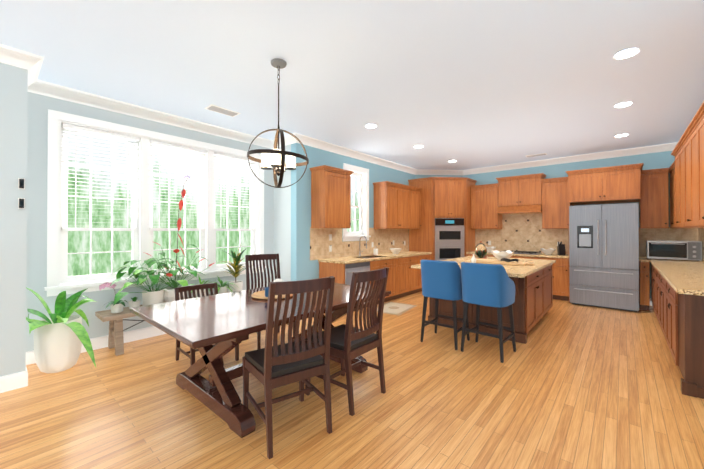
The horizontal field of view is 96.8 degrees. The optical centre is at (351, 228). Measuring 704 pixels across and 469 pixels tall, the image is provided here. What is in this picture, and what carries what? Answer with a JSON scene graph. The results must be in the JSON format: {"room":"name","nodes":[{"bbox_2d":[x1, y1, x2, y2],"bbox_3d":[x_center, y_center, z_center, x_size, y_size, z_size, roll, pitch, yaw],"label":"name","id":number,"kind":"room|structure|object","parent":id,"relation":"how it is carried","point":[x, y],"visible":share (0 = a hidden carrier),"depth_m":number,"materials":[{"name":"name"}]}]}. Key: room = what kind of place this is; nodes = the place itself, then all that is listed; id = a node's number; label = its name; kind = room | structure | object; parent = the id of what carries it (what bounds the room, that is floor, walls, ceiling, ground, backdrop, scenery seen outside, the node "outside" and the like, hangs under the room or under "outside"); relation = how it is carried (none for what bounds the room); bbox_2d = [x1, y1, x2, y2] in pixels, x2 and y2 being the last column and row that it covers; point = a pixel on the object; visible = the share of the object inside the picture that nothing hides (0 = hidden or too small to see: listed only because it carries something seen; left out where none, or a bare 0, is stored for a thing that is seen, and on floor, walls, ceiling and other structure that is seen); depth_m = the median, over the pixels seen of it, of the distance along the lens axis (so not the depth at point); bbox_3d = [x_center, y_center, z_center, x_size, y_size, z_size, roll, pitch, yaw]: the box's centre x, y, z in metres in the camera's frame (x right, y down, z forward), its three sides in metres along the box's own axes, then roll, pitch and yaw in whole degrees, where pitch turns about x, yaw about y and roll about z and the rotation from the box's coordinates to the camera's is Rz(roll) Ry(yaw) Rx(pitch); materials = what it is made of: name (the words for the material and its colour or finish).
{"room":"dining room and kitchen","nodes":[
{"label":"dining room and kitchen","id":0,"kind":"room"},
{"bbox_2d":[0,63,2,376],"bbox_3d":[-4.236,-0.086,1.548,0.150,3.030,3.330,0,-1,41],"label":"wall","id":1,"kind":"structure","parent":0,"point":[1,112],"depth_m":2.75,"materials":[{"name":"grey paint"}]},
{"bbox_2d":[1,63,27,375],"bbox_3d":[-3.285,-0.076,3.027,0.650,3.030,0.150,0,-1,41],"label":"wall","id":2,"kind":"structure","parent":0,"point":[13,293],"depth_m":2.81,"materials":[{"name":"grey paint"}]},
{"bbox_2d":[18,178,24,188],"bbox_3d":[-3.004,-0.412,2.841,0.018,0.100,0.043,0,-1,41],"label":"light switch","id":3,"kind":"object","parent":2,"relation":"attached to","point":[21,185],"depth_m":2.83,"materials":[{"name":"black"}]},
{"bbox_2d":[18,198,24,208],"bbox_3d":[-3.004,-0.232,2.839,0.018,0.100,0.043,0,-1,41],"label":"light switch","id":4,"kind":"object","parent":2,"relation":"attached to","point":[21,201],"depth_m":2.83,"materials":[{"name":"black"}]},
{"bbox_2d":[26,92,273,351],"bbox_3d":[-2.510,-0.066,4.532,0.150,3.030,3.440,0,-1,41],"label":"wall","id":5,"kind":"structure","parent":0,"point":[38,106],"depth_m":3.53,"materials":[{"name":"grey paint"}]},
{"bbox_2d":[44,109,265,296],"bbox_3d":[-2.495,-0.281,4.507,0.205,2.060,2.780,0,-1,41],"label":"window","id":6,"kind":"structure","parent":5,"relation":"in","point":[59,280],"depth_m":4.14,"materials":[{"name":"white wood"}]},
{"bbox_2d":[273,144,290,280],"bbox_3d":[-1.186,-0.059,5.561,0.500,3.030,0.150,0,-1,41],"label":"wall","id":7,"kind":"structure","parent":0,"point":[282,227],"depth_m":5.47,"materials":[{"name":"grey"}]},
{"bbox_2d":[0,291,703,468],"bbox_3d":[0.230,1.490,3.139,6.400,0.100,12.000,0,-1,41],"label":"floor","id":8,"kind":"structure","parent":0,"point":[567,385],"depth_m":2.48,"materials":[{"name":"brown wood"}]},
{"bbox_2d":[26,287,96,372],"bbox_3d":[-2.847,1.012,3.116,1.115,0.854,0.530,0,-1,41],"label":"planter","id":9,"kind":"object","parent":8,"relation":"on","point":[61,336],"visible":0.98,"depth_m":3.09,"materials":[{"name":"white ceramic"}]},
{"bbox_2d":[95,291,228,355],"bbox_3d":[-2.290,1.218,4.280,0.396,0.466,1.860,0,-1,41],"label":"bench","id":10,"kind":"object","parent":8,"relation":"on","point":[115,337],"visible":0.46,"depth_m":3.61,"materials":[{"name":"brown wood"}]},
{"bbox_2d":[174,283,238,365],"bbox_3d":[-1.622,1.045,3.441,0.597,0.795,0.503,0,-1,41],"label":"dining chair","id":11,"kind":"object","parent":8,"relation":"on","point":[185,289],"visible":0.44,"depth_m":3.49,"materials":[{"name":"brown wood"}]},
{"bbox_2d":[130,283,390,437],"bbox_3d":[-0.735,1.058,3.045,1.270,0.762,2.090,0,-1,41],"label":"dining table","id":12,"kind":"object","parent":8,"relation":"on","point":[225,323],"visible":0.54,"depth_m":2.46,"materials":[{"name":"brown wood"}]},
{"bbox_2d":[251,290,292,299],"bbox_3d":[-0.801,0.665,3.177,0.430,0.022,0.430,0,-1,41],"label":"woven tray","id":13,"kind":"object","parent":12,"relation":"on","point":[259,295],"visible":0.31,"depth_m":3.10,"materials":[{"name":"wicker"}]},
{"bbox_2d":[265,287,268,296],"bbox_3d":[-0.814,0.619,3.070,0.086,0.085,0.086,0,-1,41],"label":"cup","id":14,"kind":"object","parent":13,"relation":"on","point":[266,291],"visible":0.38,"depth_m":3.03,"materials":[{"name":"blue"}]},
{"bbox_2d":[245,254,295,349],"bbox_3d":[-1.080,0.895,4.071,0.499,1.103,0.585,0,0,-36],"label":"dining chair","id":15,"kind":"object","parent":8,"relation":"on","point":[249,259],"visible":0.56,"depth_m":4.23,"materials":[{"name":"brown wood"}]},
{"bbox_2d":[242,276,334,458],"bbox_3d":[-0.457,0.883,2.263,0.499,1.104,0.587,0,0,-34],"label":"dining chair","id":16,"kind":"object","parent":8,"relation":"on","point":[269,367],"visible":0.98,"depth_m":2.10,"materials":[{"name":"brown wood"}]},
{"bbox_2d":[305,267,388,415],"bbox_3d":[-0.032,0.886,2.716,0.593,1.104,0.502,0,-1,41],"label":"dining chair","id":17,"kind":"object","parent":8,"relation":"on","point":[349,342],"visible":0.96,"depth_m":2.56,"materials":[{"name":"brown wood"}]},
{"bbox_2d":[318,236,431,311],"bbox_3d":[0.672,0.798,6.568,0.666,1.329,3.135,0,-1,41],"label":"base cabinet","id":18,"kind":"object","parent":8,"relation":"on","point":[404,279],"visible":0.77,"depth_m":6.28,"materials":[{"name":"brown wood"}]},
{"bbox_2d":[389,248,401,253],"bbox_3d":[0.982,0.496,7.020,0.284,0.115,0.284,0,-1,41],"label":"bowl","id":19,"kind":"object","parent":18,"relation":"on","point":[395,250],"visible":0.98,"depth_m":6.95,"materials":[{"name":"white ceramic"}]},
{"bbox_2d":[369,302,416,315],"bbox_3d":[0.767,1.451,5.744,0.580,0.010,0.840,0,0,33],"label":"area rug","id":20,"kind":"object","parent":8,"relation":"on","point":[394,308],"visible":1,"depth_m":5.69,"materials":[{"name":"beige fabric"}]},
{"bbox_2d":[408,177,475,260],"bbox_3d":[2.327,0.136,8.041,1.242,2.674,1.242,0,-1,41],"label":"tall cabinet","id":21,"kind":"object","parent":8,"relation":"on","point":[445,231],"depth_m":7.58,"materials":[{"name":"brown wood"}]},
{"bbox_2d":[420,259,469,349],"bbox_3d":[1.183,0.917,4.013,0.529,1.060,0.541,0,-1,41],"label":"counter stool","id":22,"kind":"object","parent":8,"relation":"on","point":[441,279],"visible":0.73,"depth_m":3.81,"materials":[{"name":"blue fabric"}]},
{"bbox_2d":[467,254,494,256],"bbox_3d":[3.261,1.035,7.637,0.682,0.870,0.620,0,-1,41],"label":"base cabinet","id":23,"kind":"object","parent":8,"relation":"on","point":[488,255],"depth_m":7.29,"materials":[{"name":"brown wood"}]},
{"bbox_2d":[419,264,553,343],"bbox_3d":[2.280,1.018,5.044,1.374,0.870,2.280,0,-1,41],"label":"kitchen island","id":24,"kind":"object","parent":8,"relation":"on","point":[532,304],"depth_m":4.29,"materials":[{"name":"brown wood"}]},
{"bbox_2d":[411,256,554,279],"bbox_3d":[2.227,0.563,5.060,1.490,0.040,2.410,0,-1,41],"label":"island countertop","id":25,"kind":"structure","parent":24,"relation":"on","point":[512,270],"depth_m":4.60,"materials":[{"name":"beige stone"}]},
{"bbox_2d":[471,254,475,262],"bbox_3d":[1.906,0.465,4.896,0.080,0.150,0.080,0,-1,41],"label":"bud vase","id":26,"kind":"object","parent":25,"relation":"on","point":[473,259],"visible":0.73,"depth_m":4.87,"materials":[{"name":"white ceramic"}]},
{"bbox_2d":[474,241,486,258],"bbox_3d":[2.231,0.372,5.409,0.220,0.342,0.220,0,-1,41],"label":"terrarium","id":27,"kind":"object","parent":25,"relation":"on","point":[480,250],"visible":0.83,"depth_m":5.34,"materials":[{"name":"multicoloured glass"}]},
{"bbox_2d":[465,258,533,265],"bbox_3d":[2.318,0.517,4.913,0.940,0.046,0.400,0,0,37],"label":"cutting board","id":28,"kind":"object","parent":25,"relation":"on","point":[494,261],"visible":0.83,"depth_m":4.76,"materials":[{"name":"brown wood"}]},
{"bbox_2d":[491,250,513,260],"bbox_3d":[2.365,0.414,4.907,0.327,0.155,0.327,0,-1,41],"label":"bowl","id":29,"kind":"object","parent":28,"relation":"on","point":[499,255],"visible":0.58,"depth_m":4.82,"materials":[{"name":"white ceramic"}]},
{"bbox_2d":[501,258,518,261],"bbox_3d":[2.361,0.468,4.686,0.246,0.050,0.144,0,-1,41],"label":"ribbon","id":30,"kind":"object","parent":28,"relation":"on","point":[507,260],"visible":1,"depth_m":4.64,"materials":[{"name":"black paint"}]},
{"bbox_2d":[461,262,515,362],"bbox_3d":[1.588,0.914,3.664,0.531,1.060,0.546,0,-1,41],"label":"counter stool","id":31,"kind":"object","parent":8,"relation":"on","point":[491,285],"visible":1,"depth_m":3.48,"materials":[{"name":"blue fabric"}]},
{"bbox_2d":[510,254,545,259],"bbox_3d":[3.831,1.032,7.143,1.074,0.870,0.620,0,-1,41],"label":"base cabinet","id":32,"kind":"object","parent":8,"relation":"on","point":[512,256],"depth_m":6.71,"materials":[{"name":"brown wood"}]},
{"bbox_2d":[546,258,568,300],"bbox_3d":[4.351,1.029,6.691,0.552,0.870,0.620,0,-1,41],"label":"base cabinet","id":33,"kind":"object","parent":8,"relation":"on","point":[560,279],"depth_m":6.38,"materials":[{"name":"brown wood"}]},
{"bbox_2d":[466,250,568,257],"bbox_3d":[3.776,0.577,7.178,2.065,0.040,0.642,0,-1,41],"label":"countertop","id":34,"kind":"structure","parent":33,"relation":"on","point":[471,252],"depth_m":6.73,"materials":[{"name":"beige stone"}]},
{"bbox_2d":[486,246,495,251],"bbox_3d":[3.319,0.490,7.548,0.284,0.135,0.284,0,-1,41],"label":"bowl","id":35,"kind":"object","parent":34,"relation":"on","point":[490,249],"visible":0.73,"depth_m":7.46,"materials":[{"name":"white ceramic"}]},
{"bbox_2d":[540,248,555,254],"bbox_3d":[4.253,0.485,6.778,0.284,0.135,0.284,0,-1,41],"label":"bowl","id":36,"kind":"object","parent":34,"relation":"on","point":[550,251],"visible":1,"depth_m":6.71,"materials":[{"name":"white ceramic"}]},
{"bbox_2d":[557,241,565,254],"bbox_3d":[4.478,0.410,6.699,0.110,0.283,0.280,0,0,21],"label":"knife block","id":37,"kind":"object","parent":34,"relation":"on","point":[560,248],"visible":1,"depth_m":6.61,"materials":[{"name":"black paint"}]},
{"bbox_2d":[569,203,638,311],"bbox_3d":[4.849,0.507,6.031,0.992,1.905,0.927,0,-1,41],"label":"refrigerator","id":38,"kind":"object","parent":8,"relation":"on","point":[604,256],"visible":1,"depth_m":5.70,"materials":[{"name":"silver metal"}]},
{"bbox_2d":[650,262,651,300],"bbox_3d":[5.673,1.021,5.478,0.620,0.870,0.722,0,-1,41],"label":"base cabinet","id":39,"kind":"object","parent":8,"relation":"on","point":[650,262],"depth_m":5.89,"materials":[{"name":"brown wood"}]},
{"bbox_2d":[652,266,655,313],"bbox_3d":[5.160,1.017,4.888,0.620,0.870,0.958,0,-1,41],"label":"base cabinet","id":40,"kind":"object","parent":8,"relation":"on","point":[653,267],"depth_m":5.08,"materials":[{"name":"brown wood"}]},
{"bbox_2d":[656,270,663,333],"bbox_3d":[4.265,1.010,3.855,0.620,0.870,1.024,0,-1,41],"label":"base cabinet","id":41,"kind":"object","parent":8,"relation":"on","point":[659,281],"depth_m":4.35,"materials":[{"name":"brown wood"}]},
{"bbox_2d":[664,282,671,354],"bbox_3d":[3.697,1.005,3.200,0.620,0.870,0.958,0,-1,41],"label":"base cabinet","id":42,"kind":"object","parent":8,"relation":"on","point":[667,289],"depth_m":3.59,"materials":[{"name":"brown wood"}]},
{"bbox_2d":[672,290,703,398],"bbox_3d":[3.270,1.002,2.707,0.620,0.870,0.462,0,-1,41],"label":"base cabinet","id":43,"kind":"object","parent":8,"relation":"on","point":[687,309],"depth_m":2.70,"materials":[{"name":"brown wood"}]},
{"bbox_2d":[648,258,703,293],"bbox_3d":[4.505,0.557,4.151,0.642,0.040,4.262,0,-1,41],"label":"countertop","id":44,"kind":"structure","parent":43,"relation":"on","point":[684,276],"depth_m":3.75,"materials":[{"name":"beige stone"}]},
{"bbox_2d":[646,240,701,260],"bbox_3d":[5.688,0.377,5.549,0.660,0.335,0.458,0,-1,41],"label":"toaster oven","id":45,"kind":"object","parent":44,"relation":"on","point":[674,250],"visible":1,"depth_m":5.40,"materials":[{"name":"silver metal"}]},
{"bbox_2d":[0,0,703,169],"bbox_3d":[0.230,-1.640,3.160,6.400,0.100,12.000,0,-1,41],"label":"ceiling","id":46,"kind":"structure","parent":0,"point":[468,84],"depth_m":3.08,"materials":[{"name":"white paint"}]},
{"bbox_2d":[204,104,240,116],"bbox_3d":[-1.729,-1.578,4.183,0.200,0.010,0.400,0,-1,41],"label":"ceiling vent","id":47,"kind":"object","parent":46,"relation":"in","point":[221,110],"depth_m":4.16,"materials":[{"name":"white metal"}]},
{"bbox_2d":[247,58,308,187],"bbox_3d":[-0.701,-0.992,2.983,0.574,1.198,0.574,0,-1,41],"label":"pendant chandelier","id":48,"kind":"object","parent":46,"relation":"hanging from","point":[278,164],"visible":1,"depth_m":2.94,"materials":[{"name":"brown metal"}]},
{"bbox_2d":[365,124,376,127],"bbox_3d":[0.291,-1.575,4.787,0.183,0.008,0.183,0,0,35],"label":"recessed light","id":49,"kind":"object","parent":46,"relation":"in","point":[368,126],"depth_m":4.79,"materials":[{"name":"white"}]},
{"bbox_2d":[526,153,546,156],"bbox_3d":[3.903,-1.561,6.618,0.380,0.010,0.180,0,-1,41],"label":"ceiling vent","id":50,"kind":"object","parent":46,"relation":"in","point":[541,153],"depth_m":6.61,"materials":[{"name":"white metal"}]},
{"bbox_2d":[614,102,632,107],"bbox_3d":[3.454,-1.580,3.978,0.183,0.008,0.183,0,0,35],"label":"recessed light","id":51,"kind":"object","parent":46,"relation":"in","point":[624,104],"depth_m":3.99,"materials":[{"name":"white"}]},
{"bbox_2d":[613,48,639,59],"bbox_3d":[2.486,-1.588,2.831,0.183,0.008,0.183,0,0,35],"label":"recessed light","id":52,"kind":"object","parent":46,"relation":"in","point":[626,53],"depth_m":2.84,"materials":[{"name":"white"}]},
{"bbox_2d":[291,143,414,280],"bbox_3d":[0.658,-0.048,7.192,0.150,3.030,5.030,0,-1,41],"label":"wall","id":53,"kind":"structure","parent":0,"point":[304,266],"depth_m":5.43,"materials":[{"name":"teal paint"}]},
{"bbox_2d":[0,298,651,392],"bbox_3d":[0.197,1.369,3.102,5.800,0.140,11.500,0,-1,41],"label":"baseboard","id":54,"kind":"structure","parent":53,"relation":"attached to","point":[9,382],"depth_m":3.71,"materials":[{"name":"white wood"}]},
{"bbox_2d":[0,44,677,174],"bbox_3d":[0.197,-1.528,3.121,5.800,0.124,11.500,0,-1,41],"label":"crown molding","id":55,"kind":"structure","parent":53,"relation":"attached to","point":[31,63],"depth_m":4.87,"materials":[{"name":"white wood"}]},
{"bbox_2d":[342,163,370,240],"bbox_3d":[0.050,-0.523,6.452,0.205,1.530,0.850,0,-1,41],"label":"window","id":56,"kind":"structure","parent":53,"relation":"in","point":[361,174],"depth_m":6.65,"materials":[{"name":"white"}]},
{"bbox_2d":[310,227,408,259],"bbox_3d":[0.354,0.266,6.722,0.004,0.585,3.325,0,-1,41],"label":"backsplash","id":57,"kind":"structure","parent":53,"relation":"attached to","point":[381,239],"depth_m":6.30,"materials":[{"name":"tile"}]},
{"bbox_2d":[310,165,421,228],"bbox_3d":[0.495,-0.532,6.592,0.378,1.050,3.341,0,-1,41],"label":"upper cabinets","id":58,"kind":"object","parent":53,"relation":"attached to","point":[396,205],"visible":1,"depth_m":5.71,"materials":[{"name":"brown wood"}]},
{"bbox_2d":[329,234,559,251],"bbox_3d":[2.089,0.266,6.351,3.098,0.326,4.108,0,-1,41],"label":"outlet plates","id":59,"kind":"object","parent":53,"relation":"attached to","point":[330,239],"visible":1,"depth_m":6.82,"materials":[{"name":"white plastic"}]},
{"bbox_2d":[415,175,462,178],"bbox_3d":[2.310,-0.041,8.280,0.919,3.030,0.919,0,-1,41],"label":"wall","id":60,"kind":"structure","parent":0,"point":[421,176],"depth_m":8.28,"materials":[{"name":"teal paint"}]},
{"bbox_2d":[463,151,674,297],"bbox_3d":[4.315,-0.048,7.250,5.300,3.030,0.150,0,-1,41],"label":"wall","id":61,"kind":"structure","parent":0,"point":[660,160],"depth_m":6.57,"materials":[{"name":"teal paint"}]},
{"bbox_2d":[470,163,668,302],"bbox_3d":[4.275,0.123,6.660,3.502,2.680,0.778,0,-1,41],"label":"upper cabinet","id":62,"kind":"object","parent":61,"relation":"attached to","point":[551,200],"visible":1,"depth_m":6.41,"materials":[{"name":"brown wood"}]},
{"bbox_2d":[475,213,697,257],"bbox_3d":[4.680,0.082,6.831,3.900,0.955,0.004,0,-1,41],"label":"backsplash","id":63,"kind":"structure","parent":61,"relation":"attached to","point":[522,232],"depth_m":7.22,"materials":[{"name":"tile"}]},
{"bbox_3d":[2.445,-0.089,1.163,0.150,3.030,11.500,0,-1,41],"label":"wall","id":64,"kind":"structure","parent":0,"visible":0},
{"bbox_2d":[668,101,703,227],"bbox_3d":[4.309,-0.629,3.755,0.408,1.205,5.130,0,-1,41],"label":"upper cabinet","id":65,"kind":"object","parent":64,"relation":"attached to","point":[686,170],"visible":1,"depth_m":3.91,"materials":[{"name":"brown wood"}]},
{"bbox_2d":[698,228,703,261],"bbox_3d":[4.711,0.247,3.894,0.004,0.585,4.400,0,-1,41],"label":"backsplash","id":66,"kind":"structure","parent":64,"relation":"attached to","point":[700,234],"depth_m":5.23,"materials":[{"name":"tile"}]},
{"label":"outside","id":67,"kind":"structure","parent":0,"visible":0},
{"bbox_2d":[68,133,358,275],"bbox_3d":[-7.151,-4.495,12.755,0.100,16.000,30.000,0,-1,41],"label":"window panes","id":68,"kind":"structure","parent":67,"point":[78,242],"depth_m":12.06,"materials":[{"name":"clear glass"}]}
]}

